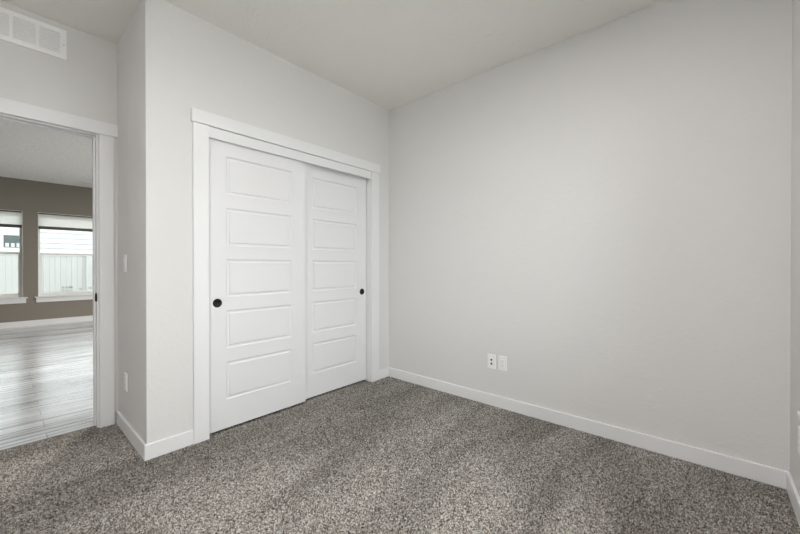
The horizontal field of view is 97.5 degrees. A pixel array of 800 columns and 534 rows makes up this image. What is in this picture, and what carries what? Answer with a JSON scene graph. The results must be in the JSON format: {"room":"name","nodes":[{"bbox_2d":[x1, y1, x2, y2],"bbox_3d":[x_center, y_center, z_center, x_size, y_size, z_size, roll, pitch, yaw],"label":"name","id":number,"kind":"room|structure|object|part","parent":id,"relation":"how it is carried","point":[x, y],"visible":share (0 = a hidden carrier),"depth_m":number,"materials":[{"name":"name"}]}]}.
{"room":"empty bedroom","nodes":[
{"label":"empty bedroom","id":0,"kind":"room"},
{"bbox_2d":[0,176,92,322],"bbox_3d":[-6.854,-0.211,6.814,0.140,2.840,8.340,0,0,41],"label":"wall","id":1,"kind":"structure","parent":0,"point":[30,197],"depth_m":6.64,"materials":[{"name":"brown paint"}]},
{"bbox_2d":[0,209,27,303],"bbox_3d":[-7.378,-0.182,6.179,0.178,1.712,1.123,0,0,41],"label":"window","id":2,"kind":"structure","parent":1,"relation":"in","point":[16,298],"depth_m":6.52,"materials":[{"name":"white plastic"}]},
{"bbox_3d":[-7.414,0.133,6.208,0.024,0.802,0.964,0,0,41],"label":"sash","id":3,"kind":"part","parent":2,"relation":"part of","materials":[{"name":"white plastic"}]},
{"bbox_2d":[0,210,21,227],"bbox_3d":[-7.369,-0.881,6.165,0.046,0.309,0.996,0,0,41],"label":"cellular shade","id":4,"kind":"object","parent":2,"relation":"attached to","point":[8,218],"visible":1,"depth_m":6.43,"materials":[{"name":"white fabric"}]},
{"bbox_3d":[-7.369,-1.022,6.165,0.046,0.026,0.996,0,0,41],"label":"head rail","id":5,"kind":"part","parent":4,"relation":"part of","materials":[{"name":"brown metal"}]},
{"bbox_3d":[-7.369,-0.754,6.165,0.040,0.055,0.992,0,0,41],"label":"rail","id":6,"kind":"part","parent":4,"relation":"part of","materials":[{"name":"brown metal"}]},
{"bbox_3d":[-7.355,0.574,6.163,0.119,0.024,1.123,0,0,41],"label":"sill","id":7,"kind":"part","parent":2,"relation":"part of","materials":[{"name":"white wood"}]},
{"bbox_3d":[-7.434,-0.620,6.223,0.022,0.776,0.964,0,0,41],"label":"sash","id":8,"kind":"part","parent":2,"relation":"part of","materials":[{"name":"white plastic"}]},
{"bbox_2d":[0,315,92,328],"bbox_3d":[-6.776,1.059,6.792,0.014,0.109,8.000,0,0,41],"label":"baseboard","id":9,"kind":"structure","parent":1,"relation":"attached to","point":[80,318],"depth_m":6.74,"materials":[{"name":"white wood"}]},
{"bbox_2d":[35,212,92,301],"bbox_3d":[-6.584,-0.186,7.087,0.178,1.712,1.111,0,0,41],"label":"window","id":10,"kind":"structure","parent":1,"relation":"in","point":[66,295],"depth_m":6.87,"materials":[{"name":"white plastic"}]},
{"bbox_3d":[-6.562,0.570,7.071,0.119,0.024,1.111,0,0,41],"label":"sill","id":11,"kind":"part","parent":10,"relation":"part of","materials":[{"name":"white wood"}]},
{"bbox_2d":[38,213,92,231],"bbox_3d":[-6.576,-0.885,7.072,0.046,0.309,0.996,0,0,41],"label":"cellular shade","id":12,"kind":"object","parent":10,"relation":"attached to","point":[45,220],"visible":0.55,"depth_m":6.97,"materials":[{"name":"white fabric"}]},
{"bbox_3d":[-6.576,-1.026,7.072,0.046,0.026,0.996,0,0,41],"label":"head rail","id":13,"kind":"part","parent":12,"relation":"part of","materials":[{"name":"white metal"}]},
{"bbox_3d":[-6.576,-0.758,7.072,0.040,0.055,0.992,0,0,41],"label":"rail","id":14,"kind":"part","parent":12,"relation":"part of","materials":[{"name":"brown metal"}]},
{"bbox_3d":[-6.621,0.129,7.116,0.024,0.802,0.964,0,0,41],"label":"sash","id":15,"kind":"part","parent":10,"relation":"part of","materials":[{"name":"white plastic"}]},
{"bbox_2d":[0,1,117,427],"bbox_3d":[-2.761,-0.190,1.822,0.114,2.840,2.250,0,0,41],"label":"wall","id":16,"kind":"structure","parent":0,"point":[84,84],"depth_m":2.38,"materials":[{"name":"white paint"}]},
{"bbox_2d":[0,7,66,59],"bbox_3d":[-2.423,-1.474,2.110,0.009,0.193,0.608,0,0,41],"label":"grille","id":17,"kind":"object","parent":16,"relation":"attached to","point":[16,28],"visible":1,"depth_m":2.22,"materials":[{"name":"white metal"}]},
{"bbox_2d":[0,98,117,427],"bbox_3d":[-2.439,0.057,2.172,0.142,2.151,1.079,0,0,41],"label":"door frame","id":18,"kind":"structure","parent":16,"relation":"attached to","point":[106,143],"depth_m":2.48,"materials":[{"name":"white wood"}]},
{"bbox_2d":[117,2,141,437],"bbox_3d":[-1.775,-0.192,2.381,0.636,2.840,0.110,0,0,41],"label":"wall","id":19,"kind":"structure","parent":0,"point":[128,46],"depth_m":2.31,"materials":[{"name":"white paint"}]},
{"bbox_2d":[123,255,126,271],"bbox_3d":[-1.867,-0.024,2.381,0.071,0.117,0.012,0,0,41],"label":"light switch","id":20,"kind":"object","parent":19,"relation":"attached to","point":[125,256],"visible":1,"depth_m":2.37,"materials":[{"name":"white plastic"}]},
{"bbox_2d":[124,372,127,390],"bbox_3d":[-1.865,0.781,2.386,0.071,0.117,0.008,0,0,41],"label":"wall outlet","id":21,"kind":"object","parent":19,"relation":"attached to","point":[125,374],"visible":1,"depth_m":2.37,"materials":[{"name":"white plastic"}]},
{"bbox_2d":[116,411,145,459],"bbox_3d":[-1.766,1.086,2.297,0.726,0.092,0.014,0,0,41],"label":"baseboard","id":22,"kind":"structure","parent":19,"relation":"attached to","point":[127,429],"depth_m":2.25,"materials":[{"name":"white wood"}]},
{"bbox_2d":[140,0,387,443],"bbox_3d":[-0.845,-0.194,2.877,0.110,2.840,2.080,0,0,41],"label":"wall","id":23,"kind":"structure","parent":0,"point":[188,61],"depth_m":2.21,"materials":[{"name":"white paint"}]},
{"bbox_2d":[144,430,193,460],"bbox_3d":[-1.407,1.087,2.146,0.014,0.092,0.261,0,0,41],"label":"baseboard","id":24,"kind":"structure","parent":23,"relation":"attached to","point":[179,441],"depth_m":2.13,"materials":[{"name":"white wood"}]},
{"bbox_2d":[192,121,209,443],"bbox_3d":[-1.288,0.103,2.274,0.019,2.058,0.093,0,0,41],"label":"trim","id":25,"kind":"structure","parent":23,"relation":"attached to","point":[200,132],"depth_m":2.26,"materials":[{"name":"white wood"}]},
{"bbox_2d":[209,138,305,432],"bbox_3d":[-1.036,0.100,2.618,0.038,2.016,0.751,0,0,41],"label":"closet door","id":26,"kind":"structure","parent":23,"relation":"in","point":[257,211],"depth_m":2.56,"materials":[{"name":"white wood"}]},
{"bbox_3d":[-1.232,0.244,2.369,0.004,0.060,0.060,0,0,41],"label":"finger pull","id":27,"kind":"part","parent":26,"relation":"part of","materials":[{"name":"black metal"}]},
{"bbox_2d":[191,107,379,173],"bbox_3d":[-0.763,-0.971,2.864,0.027,0.085,1.698,0,0,41],"label":"trim","id":28,"kind":"structure","parent":23,"relation":"attached to","point":[197,115],"depth_m":2.64,"materials":[{"name":"white wood"}]},
{"bbox_2d":[209,126,370,381],"bbox_3d":[-0.813,0.102,2.905,0.123,2.056,1.488,0,0,41],"label":"trim","id":29,"kind":"structure","parent":23,"relation":"attached to","point":[214,133],"depth_m":3.10,"materials":[{"name":"white wood"}]},
{"bbox_2d":[305,163,365,398],"bbox_3d":[-0.593,0.097,3.185,0.038,2.016,0.757,0,0,41],"label":"closet door","id":30,"kind":"structure","parent":23,"relation":"in","point":[335,201],"depth_m":3.17,"materials":[{"name":"white wood"}]},
{"bbox_2d":[371,172,378,381],"bbox_3d":[-0.246,0.098,3.465,0.019,2.058,0.097,0,0,41],"label":"trim","id":31,"kind":"structure","parent":23,"relation":"attached to","point":[374,176],"depth_m":3.45,"materials":[{"name":"white wood"}]},
{"bbox_2d":[379,367,387,379],"bbox_3d":[-0.170,1.081,3.561,0.014,0.092,0.141,0,0,41],"label":"baseboard","id":32,"kind":"structure","parent":23,"relation":"attached to","point":[383,373],"depth_m":3.55,"materials":[{"name":"white wood"}]},
{"bbox_2d":[0,0,662,187],"bbox_3d":[-3.087,-1.692,3.515,10.167,0.150,8.340,0,0,41],"label":"ceiling","id":33,"kind":"structure","parent":0,"point":[390,54],"depth_m":2.44,"materials":[{"name":"white paint"}]},
{"bbox_2d":[0,321,799,533],"bbox_3d":[-3.056,1.171,3.540,9.897,0.104,8.000,0,0,41],"label":"floor","id":34,"kind":"structure","parent":0,"point":[387,455],"depth_m":1.92,"materials":[{"name":"carpet"}]},
{"bbox_2d":[0,426,95,450],"bbox_3d":[-2.435,1.133,2.186,0.018,0.011,0.827,0,0,41],"label":"trim","id":35,"kind":"structure","parent":34,"relation":"on","point":[90,426],"depth_m":2.29,"materials":[{"name":"grey"}]},
{"bbox_2d":[388,0,791,471],"bbox_3d":[0.737,-0.195,2.954,3.663,2.840,0.120,0,0,41],"label":"wall","id":36,"kind":"structure","parent":0,"point":[603,211],"depth_m":2.28,"materials":[{"name":"white paint"}]},
{"bbox_2d":[488,354,495,368],"bbox_3d":[0.747,0.771,2.864,0.071,0.117,0.011,0,0,41],"label":"jack plate","id":37,"kind":"object","parent":36,"relation":"attached to","point":[491,358],"visible":1,"depth_m":2.86,"materials":[{"name":"white plastic"}]},
{"bbox_2d":[498,355,506,370],"bbox_3d":[0.818,0.769,2.803,0.071,0.117,0.008,0,0,41],"label":"wall outlet","id":38,"kind":"object","parent":36,"relation":"attached to","point":[502,360],"visible":1,"depth_m":2.80,"materials":[{"name":"white plastic"}]},
{"bbox_2d":[500,359,503,367],"bbox_3d":[0.817,0.769,2.802,0.033,0.066,0.005,0,0,41],"label":"receptacle","id":39,"kind":"object","parent":38,"relation":"attached to","point":[501,360],"depth_m":2.80,"materials":[{"name":"grey plastic"}]},
{"bbox_2d":[388,367,789,488],"bbox_3d":[0.929,1.084,2.703,2.797,0.092,0.014,0,0,41],"label":"baseboard","id":40,"kind":"structure","parent":36,"relation":"attached to","point":[769,475],"depth_m":2.26,"materials":[{"name":"white wood"}]},
{"bbox_2d":[790,0,799,495],"bbox_3d":[0.650,-0.183,0.148,0.140,2.840,4.220,0,0,41],"label":"wall","id":41,"kind":"structure","parent":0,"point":[795,142],"depth_m":1.70,"materials":[{"name":"white paint"}]},
{"bbox_2d":[786,472,799,526],"bbox_3d":[0.627,1.095,0.244,0.014,0.092,4.086,0,0,41],"label":"baseboard","id":42,"kind":"structure","parent":41,"relation":"attached to","point":[793,494],"depth_m":1.65,"materials":[{"name":"white wood"}]},
{"bbox_2d":[798,426,799,453],"bbox_3d":[1.802,0.786,1.582,0.008,0.117,0.071,0,0,41],"label":"wall outlet","id":43,"kind":"object","parent":41,"relation":"attached to","point":[798,426],"visible":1,"depth_m":1.58,"materials":[{"name":"white plastic"}]},
{"bbox_2d":[798,433,799,449],"bbox_3d":[1.801,0.786,1.583,0.005,0.066,0.033,0,0,41],"label":"receptacle","id":44,"kind":"object","parent":43,"relation":"attached to","point":[798,433],"depth_m":1.58,"materials":[{"name":"grey plastic"}]},
{"label":"outside","id":45,"kind":"structure","parent":0,"visible":0},
{"bbox_3d":[-3.884,1.709,6.923,70.000,0.300,60.000,0,0,41],"label":"ground","id":46,"kind":"structure","parent":45,"visible":0},
{"bbox_2d":[0,251,92,293],"bbox_3d":[-8.727,0.561,9.886,0.196,2.010,16.095,0,0,41],"label":"vinyl fence","id":47,"kind":"object","parent":46,"relation":"on","point":[74,271],"visible":0.12,"depth_m":9.38,"materials":[{"name":"grey plastic"}]},
{"bbox_3d":[-8.758,-0.319,9.847,0.050,0.050,16.000,0,0,41],"label":"rail","id":48,"kind":"part","parent":47,"relation":"part of","materials":[{"name":"grey plastic"}]},
{"bbox_3d":[-8.745,0.561,9.866,0.168,2.010,0.168,0,0,10],"label":"post","id":49,"kind":"part","parent":47,"relation":"part of","materials":[{"name":"grey plastic"}]},
{"bbox_2d":[0,227,92,280],"bbox_3d":[-12.400,-0.715,12.365,4.000,4.500,19.800,0,0,41],"label":"neighbor house","id":50,"kind":"structure","parent":46,"relation":"on","point":[51,241],"depth_m":11.35,"materials":[{"name":"grey"}]},
{"bbox_3d":[-11.737,-0.772,10.669,0.030,0.390,0.420,0,0,41],"label":"pane","id":51,"kind":"part","parent":50,"relation":"part of","materials":[{"name":"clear glass"}]}
]}

